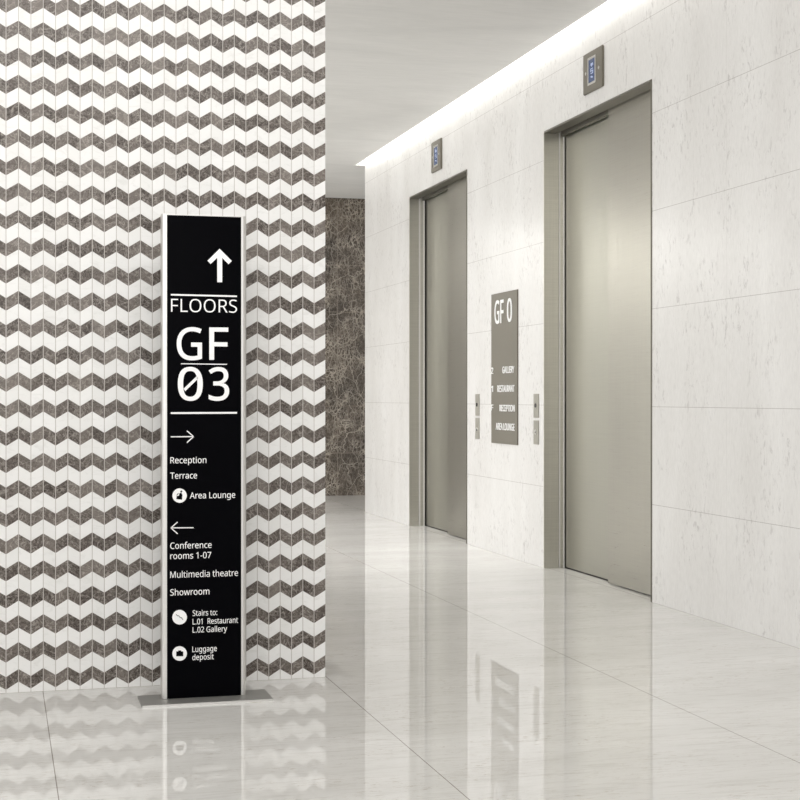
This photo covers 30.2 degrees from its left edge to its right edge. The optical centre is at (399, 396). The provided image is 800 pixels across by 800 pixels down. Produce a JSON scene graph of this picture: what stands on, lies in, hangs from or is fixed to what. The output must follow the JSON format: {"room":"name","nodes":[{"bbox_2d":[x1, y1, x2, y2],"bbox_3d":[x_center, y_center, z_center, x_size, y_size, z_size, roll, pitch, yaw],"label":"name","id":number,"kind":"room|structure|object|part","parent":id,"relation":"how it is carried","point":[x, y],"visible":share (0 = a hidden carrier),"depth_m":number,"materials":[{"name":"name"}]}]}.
{"room":"lobby","nodes":[
{"label":"lobby","id":0,"kind":"room"},
{"bbox_2d":[0,0,324,693],"bbox_3d":[-2.086,-0.560,5.491,3.632,3.320,0.300,0,0,-15],"label":"wall","id":1,"kind":"structure","parent":0,"point":[117,116],"depth_m":5.62,"materials":[{"name":"tile"}]},
{"bbox_2d":[325,198,364,495],"bbox_3d":[-2.784,-0.610,16.080,15.000,3.420,0.200,0,0,-15],"label":"wall","id":2,"kind":"structure","parent":0,"point":[344,217],"depth_m":16.56,"materials":[{"name":"stone"}]},
{"bbox_2d":[0,495,799,799],"bbox_3d":[0.127,1.150,5.290,15.000,0.100,22.150,0,0,-15],"label":"floor","id":3,"kind":"structure","parent":0,"point":[455,669],"depth_m":5.19,"materials":[{"name":"tile"}]},
{"bbox_2d":[138,214,272,707],"bbox_3d":[-0.709,0.219,5.394,0.469,1.762,0.185,0,0,-15],"label":"directory totem","id":4,"kind":"object","parent":3,"relation":"on","point":[203,257],"visible":1,"depth_m":5.39,"materials":[{"name":"metal"}]},
{"bbox_3d":[-0.718,0.216,5.418,0.270,1.749,0.046,0,0,-15],"label":"sign panel","id":5,"kind":"part","parent":4,"relation":"part of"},
{"bbox_3d":[-0.709,1.096,5.394,0.469,0.008,0.185,0,0,-15],"label":"plate","id":6,"kind":"part","parent":4,"relation":"part of","materials":[{"name":"metal"}]},
{"bbox_2d":[325,0,603,198],"bbox_3d":[0.114,-2.320,5.339,15.000,0.200,22.250,0,0,-15],"label":"ceiling","id":7,"kind":"structure","parent":0,"point":[390,65],"depth_m":9.61,"materials":[{"name":"paint"}]},
{"bbox_2d":[365,0,799,648],"bbox_3d":[2.151,-0.685,5.655,0.350,3.570,17.800,0,0,-15],"label":"wall","id":8,"kind":"structure","parent":0,"point":[724,74],"depth_m":7.70,"materials":[{"name":"white stone"}]},
{"bbox_2d":[431,138,441,173],"bbox_3d":[0.291,-1.927,11.846,0.018,0.246,0.270,0,0,-15],"label":"indicator","id":9,"kind":"object","parent":8,"relation":"attached to","point":[436,147],"visible":1,"depth_m":11.82,"materials":[{"name":"beige metal"}]},
{"bbox_2d":[409,169,466,543],"bbox_3d":[0.383,-0.321,11.926,0.209,2.846,1.667,0,0,-15],"label":"door","id":10,"kind":"structure","parent":8,"relation":"in","point":[437,219],"depth_m":12.29,"materials":[{"name":"metal"}]},
{"bbox_3d":[0.347,-0.325,12.273,0.030,2.838,0.875,0,0,-15],"label":"panel","id":11,"kind":"part","parent":10,"relation":"part of","materials":[{"name":"metal"}]},
{"bbox_3d":[0.498,-0.304,11.504,0.030,2.797,0.788,0,0,-15],"label":"panel","id":12,"kind":"part","parent":10,"relation":"part of","materials":[{"name":"metal"}]},
{"bbox_2d":[475,418,479,438],"bbox_3d":[0.566,0.230,10.851,0.009,0.154,0.090,0,0,-15],"label":"panel","id":13,"kind":"object","parent":8,"relation":"attached to","point":[477,420],"visible":1,"depth_m":10.84,"materials":[{"name":"metal"}]},
{"bbox_2d":[475,394,479,415],"bbox_3d":[0.567,0.057,10.851,0.008,0.159,0.090,0,0,-15],"label":"panel","id":14,"kind":"object","parent":8,"relation":"attached to","point":[477,396],"visible":1,"depth_m":10.84,"materials":[{"name":"metal"}]},
{"bbox_2d":[353,0,607,165],"bbox_3d":[2.098,-2.354,5.667,0.468,0.271,17.850,0,0,-15],"label":"led strip light","id":15,"kind":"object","parent":8,"relation":"attached to","point":[361,162],"depth_m":10.33,"materials":[{"name":"white paint"}]},
{"bbox_2d":[491,289,517,444],"bbox_3d":[0.721,-0.201,10.265,0.011,1.051,0.548,0,0,-15],"label":"plaque","id":16,"kind":"object","parent":8,"relation":"attached to","point":[504,305],"visible":1,"depth_m":10.23,"materials":[{"name":"beige metal"}]},
{"bbox_2d":[533,420,538,444],"bbox_3d":[0.887,0.231,9.662,0.009,0.156,0.095,0,0,-15],"label":"panel","id":17,"kind":"object","parent":8,"relation":"attached to","point":[535,422],"visible":1,"depth_m":9.65,"materials":[{"name":"metal"}]},
{"bbox_2d":[533,394,538,417],"bbox_3d":[0.887,0.057,9.662,0.008,0.156,0.095,0,0,-15],"label":"panel","id":18,"kind":"object","parent":8,"relation":"attached to","point":[535,396],"visible":1,"depth_m":9.66,"materials":[{"name":"metal"}]},
{"bbox_2d":[583,45,603,95],"bbox_3d":[1.135,-1.918,8.717,0.018,0.240,0.290,0,0,-15],"label":"indicator","id":19,"kind":"object","parent":8,"relation":"attached to","point":[593,61],"visible":1,"depth_m":8.70,"materials":[{"name":"beige metal"}]},
{"bbox_2d":[543,79,651,601],"bbox_3d":[1.229,-0.321,8.790,0.209,2.846,1.686,0,0,-15],"label":"door","id":20,"kind":"structure","parent":8,"relation":"in","point":[597,171],"depth_m":9.01,"materials":[{"name":"metal"}]},
{"bbox_3d":[1.191,-0.325,9.142,0.030,2.838,0.883,0,0,-15],"label":"panel","id":21,"kind":"part","parent":20,"relation":"part of","materials":[{"name":"metal"}]},
{"bbox_3d":[1.345,-0.304,8.364,0.030,2.797,0.799,0,0,-15],"label":"panel","id":22,"kind":"part","parent":20,"relation":"part of","materials":[{"name":"metal"}]}
]}

